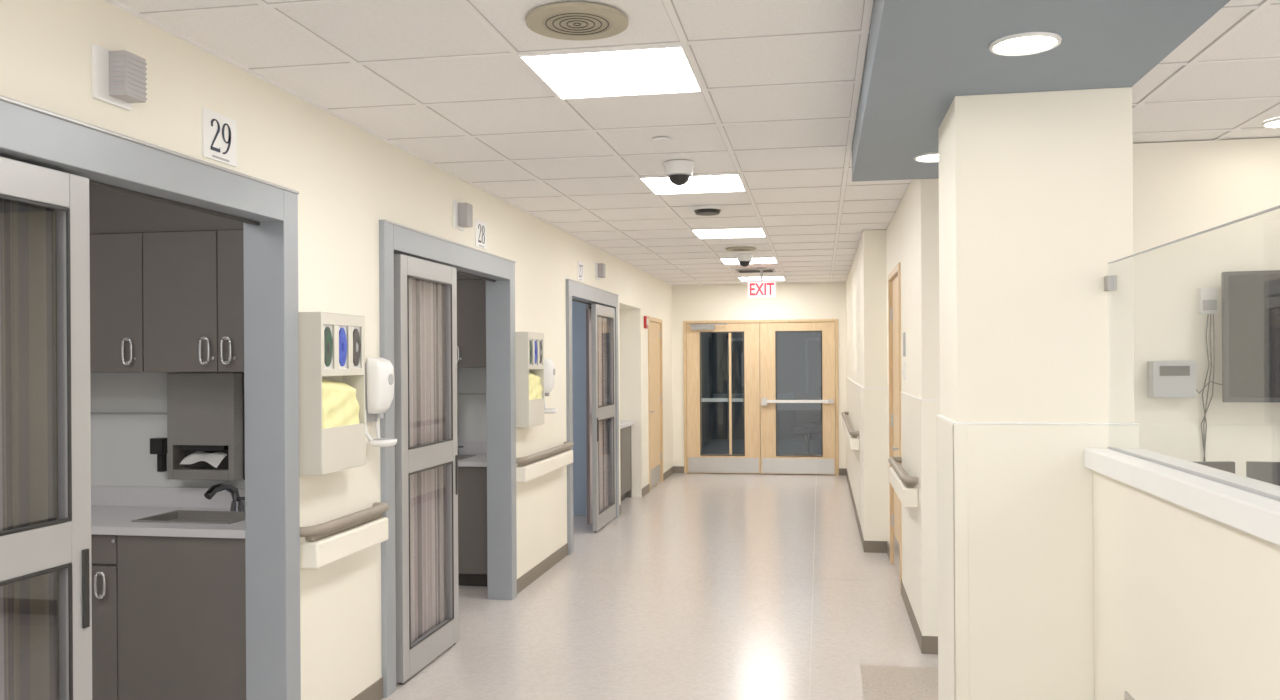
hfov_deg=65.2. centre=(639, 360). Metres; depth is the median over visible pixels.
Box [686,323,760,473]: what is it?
door
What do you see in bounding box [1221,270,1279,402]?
wall tv
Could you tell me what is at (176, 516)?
sink
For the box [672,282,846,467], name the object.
wall
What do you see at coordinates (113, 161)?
trim
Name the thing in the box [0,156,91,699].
door
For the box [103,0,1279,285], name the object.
ceiling
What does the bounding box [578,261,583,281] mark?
number sign
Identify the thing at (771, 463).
door
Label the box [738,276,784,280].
ceiling light panel
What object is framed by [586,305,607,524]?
privacy curtain
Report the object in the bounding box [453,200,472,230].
light
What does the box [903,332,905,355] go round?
plate
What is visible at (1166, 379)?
wall control box
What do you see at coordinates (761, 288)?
exit sign
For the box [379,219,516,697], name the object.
trim
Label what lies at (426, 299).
privacy curtain
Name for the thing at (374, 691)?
baseboard
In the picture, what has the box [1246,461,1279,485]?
computer monitor
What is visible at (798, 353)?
window
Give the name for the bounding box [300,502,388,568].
handrail
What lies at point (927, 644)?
baseboard
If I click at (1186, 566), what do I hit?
wall
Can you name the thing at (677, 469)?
baseboard
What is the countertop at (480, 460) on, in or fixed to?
on the base cabinet at (472, 481)
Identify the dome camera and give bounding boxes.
[663,160,694,185]
[736,254,752,266]
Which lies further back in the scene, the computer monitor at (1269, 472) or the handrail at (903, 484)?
the handrail at (903, 484)
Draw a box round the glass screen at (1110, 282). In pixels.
[1104,205,1279,501]
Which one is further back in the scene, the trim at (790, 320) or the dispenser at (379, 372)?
the trim at (790, 320)
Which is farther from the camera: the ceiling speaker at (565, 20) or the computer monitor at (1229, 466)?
the computer monitor at (1229, 466)
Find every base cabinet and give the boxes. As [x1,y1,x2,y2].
[91,534,245,699]
[458,466,487,585]
[620,421,634,500]
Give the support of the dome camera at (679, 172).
attached to the ceiling
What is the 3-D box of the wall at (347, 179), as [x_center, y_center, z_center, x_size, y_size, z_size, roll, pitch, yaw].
[-1.228,0.278,5.535,0.140,2.740,18.460,0,0,10]
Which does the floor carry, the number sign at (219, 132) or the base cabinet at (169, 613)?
the base cabinet at (169, 613)
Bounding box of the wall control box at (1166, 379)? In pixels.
[1147,361,1195,397]
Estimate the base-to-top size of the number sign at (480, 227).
0.170 m
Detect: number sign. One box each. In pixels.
[202,108,236,166]
[475,219,486,249]
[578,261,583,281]
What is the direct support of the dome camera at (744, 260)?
attached to the ceiling
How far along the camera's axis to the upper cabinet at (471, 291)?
7.50 m
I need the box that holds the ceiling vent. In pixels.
[735,269,775,272]
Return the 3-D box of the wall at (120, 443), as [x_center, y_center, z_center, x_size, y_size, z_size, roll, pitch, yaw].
[-3.079,0.289,5.355,3.440,2.740,11.650,0,0,10]
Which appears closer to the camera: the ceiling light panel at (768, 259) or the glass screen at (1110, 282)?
the glass screen at (1110, 282)
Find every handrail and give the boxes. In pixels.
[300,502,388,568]
[516,442,573,482]
[841,412,859,449]
[888,457,918,506]
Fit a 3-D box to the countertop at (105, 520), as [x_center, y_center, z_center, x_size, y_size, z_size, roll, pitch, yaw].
[-2.455,0.752,4.751,1.975,0.035,0.600,0,0,10]
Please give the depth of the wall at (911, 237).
6.55 m
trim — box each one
[0,95,300,699]
[91,412,244,508]
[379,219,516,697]
[458,393,486,453]
[566,279,618,554]
[648,316,662,490]
[683,319,838,475]
[888,262,901,592]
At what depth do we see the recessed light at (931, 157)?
4.59 m
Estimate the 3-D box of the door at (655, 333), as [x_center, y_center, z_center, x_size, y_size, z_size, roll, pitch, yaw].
[0.196,0.561,13.072,0.110,2.139,0.974,0,0,10]
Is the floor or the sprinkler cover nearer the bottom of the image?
the floor
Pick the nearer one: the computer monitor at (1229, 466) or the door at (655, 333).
the computer monitor at (1229, 466)
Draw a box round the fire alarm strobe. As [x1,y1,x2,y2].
[644,316,647,328]
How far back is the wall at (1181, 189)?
5.08 m
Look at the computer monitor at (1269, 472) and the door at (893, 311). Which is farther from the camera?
the door at (893, 311)
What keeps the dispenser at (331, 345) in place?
attached to the wall at (347, 179)
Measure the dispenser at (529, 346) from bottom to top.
0.670 m
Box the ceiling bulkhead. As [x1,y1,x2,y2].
[852,0,1230,181]
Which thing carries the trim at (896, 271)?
attached to the wall at (911, 237)
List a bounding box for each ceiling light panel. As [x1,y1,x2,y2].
[519,45,702,98]
[639,174,745,194]
[691,228,765,238]
[720,257,777,263]
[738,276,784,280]
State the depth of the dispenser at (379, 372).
4.69 m
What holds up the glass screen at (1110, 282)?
on the wall at (1186, 566)
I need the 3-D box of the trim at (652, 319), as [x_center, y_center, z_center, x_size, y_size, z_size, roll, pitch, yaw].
[0.159,0.539,13.079,0.115,2.200,1.080,0,0,10]
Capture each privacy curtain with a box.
[0,199,59,699]
[409,278,446,642]
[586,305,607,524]
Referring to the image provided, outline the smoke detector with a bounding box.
[691,205,723,215]
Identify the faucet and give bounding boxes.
[204,482,244,510]
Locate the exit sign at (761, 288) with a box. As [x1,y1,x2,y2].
[747,268,775,297]
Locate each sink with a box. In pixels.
[131,510,244,523]
[458,454,476,459]
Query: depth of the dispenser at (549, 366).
7.60 m
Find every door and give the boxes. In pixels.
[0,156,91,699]
[394,254,458,684]
[591,304,615,531]
[650,321,661,487]
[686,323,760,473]
[760,322,835,474]
[890,276,899,577]
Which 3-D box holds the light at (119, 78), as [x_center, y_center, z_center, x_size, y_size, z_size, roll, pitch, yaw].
[-1.576,-0.860,3.036,0.073,0.160,0.160,0,0,10]
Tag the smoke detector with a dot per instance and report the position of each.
(703, 210)
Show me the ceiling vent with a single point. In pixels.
(737, 270)
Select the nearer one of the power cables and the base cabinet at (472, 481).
the power cables
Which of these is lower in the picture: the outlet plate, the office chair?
the outlet plate
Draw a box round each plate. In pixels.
[902,362,904,379]
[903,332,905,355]
[1124,691,1134,699]
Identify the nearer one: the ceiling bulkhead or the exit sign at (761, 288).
the ceiling bulkhead
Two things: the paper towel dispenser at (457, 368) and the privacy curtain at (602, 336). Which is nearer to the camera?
the paper towel dispenser at (457, 368)
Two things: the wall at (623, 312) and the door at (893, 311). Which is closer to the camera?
the door at (893, 311)
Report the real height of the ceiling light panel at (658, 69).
0.012 m
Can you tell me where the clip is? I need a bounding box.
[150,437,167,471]
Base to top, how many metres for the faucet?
0.150 m
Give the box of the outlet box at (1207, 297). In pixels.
[1198,288,1217,313]
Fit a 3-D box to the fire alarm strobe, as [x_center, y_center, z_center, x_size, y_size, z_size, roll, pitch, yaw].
[0.077,-0.475,12.290,0.045,0.150,0.120,0,0,10]
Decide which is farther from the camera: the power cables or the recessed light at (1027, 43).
the power cables
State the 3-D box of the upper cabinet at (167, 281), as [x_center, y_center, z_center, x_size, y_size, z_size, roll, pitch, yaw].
[-2.442,-0.515,4.872,1.975,1.140,0.354,0,0,10]
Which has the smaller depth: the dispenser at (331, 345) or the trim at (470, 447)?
the dispenser at (331, 345)
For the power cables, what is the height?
0.860 m
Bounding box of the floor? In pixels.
[381,439,937,699]
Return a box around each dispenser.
[167,372,244,480]
[298,312,364,474]
[365,358,396,446]
[457,368,457,430]
[515,332,543,426]
[544,359,557,413]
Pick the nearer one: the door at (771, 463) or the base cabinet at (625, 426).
the base cabinet at (625, 426)
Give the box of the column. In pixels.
[936,87,1138,699]
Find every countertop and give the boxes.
[91,505,244,538]
[458,454,486,466]
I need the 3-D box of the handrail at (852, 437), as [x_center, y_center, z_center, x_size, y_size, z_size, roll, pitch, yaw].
[2.332,0.746,11.164,0.096,0.180,3.632,0,0,10]
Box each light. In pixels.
[92,44,146,110]
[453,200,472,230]
[595,262,605,279]
[913,152,938,162]
[989,32,1061,55]
[1261,117,1279,127]
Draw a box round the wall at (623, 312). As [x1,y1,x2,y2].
[619,306,629,420]
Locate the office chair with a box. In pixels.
[793,393,820,454]
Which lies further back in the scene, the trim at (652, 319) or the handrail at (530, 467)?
the trim at (652, 319)
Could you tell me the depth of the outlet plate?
3.03 m
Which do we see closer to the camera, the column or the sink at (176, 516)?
the column
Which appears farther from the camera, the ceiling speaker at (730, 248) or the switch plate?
the ceiling speaker at (730, 248)
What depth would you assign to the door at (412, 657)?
5.23 m
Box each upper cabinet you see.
[89,185,243,372]
[457,273,485,366]
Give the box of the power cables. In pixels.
[1196,314,1221,460]
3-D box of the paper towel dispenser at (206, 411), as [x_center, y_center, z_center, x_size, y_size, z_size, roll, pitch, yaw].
[-2.148,0.325,4.938,0.376,0.533,0.120,0,0,10]
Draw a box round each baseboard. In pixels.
[351,466,673,699]
[674,466,845,475]
[846,468,937,653]
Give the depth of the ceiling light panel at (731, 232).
8.62 m
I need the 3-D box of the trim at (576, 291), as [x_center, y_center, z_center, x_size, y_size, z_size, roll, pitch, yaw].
[-0.495,0.473,9.534,0.184,2.340,2.110,0,0,10]
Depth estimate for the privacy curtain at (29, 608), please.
2.92 m
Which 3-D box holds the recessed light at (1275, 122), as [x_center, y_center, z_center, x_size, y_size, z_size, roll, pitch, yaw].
[3.018,-1.115,4.668,0.202,0.016,0.202,0,0,10]
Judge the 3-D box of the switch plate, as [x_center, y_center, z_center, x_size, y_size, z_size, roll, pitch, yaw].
[1.775,0.069,6.732,0.012,0.120,0.080,0,0,10]
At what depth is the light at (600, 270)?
9.64 m
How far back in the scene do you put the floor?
6.47 m
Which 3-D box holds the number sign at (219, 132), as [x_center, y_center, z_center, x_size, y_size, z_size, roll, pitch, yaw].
[-1.509,-0.801,3.593,0.008,0.170,0.200,0,0,10]
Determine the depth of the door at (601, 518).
9.72 m
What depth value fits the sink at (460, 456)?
7.70 m
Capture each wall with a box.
[0,0,672,699]
[90,301,587,515]
[619,306,629,420]
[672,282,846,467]
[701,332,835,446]
[846,178,939,635]
[1084,448,1279,699]
[1132,138,1279,476]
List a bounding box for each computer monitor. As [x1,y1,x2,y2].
[1194,461,1234,473]
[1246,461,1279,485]
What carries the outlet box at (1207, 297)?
attached to the wall at (1181, 189)
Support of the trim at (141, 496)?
attached to the wall at (120, 443)
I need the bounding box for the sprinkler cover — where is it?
[652,137,671,142]
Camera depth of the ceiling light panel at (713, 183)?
6.23 m
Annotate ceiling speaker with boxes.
[526,2,627,39]
[725,247,755,250]

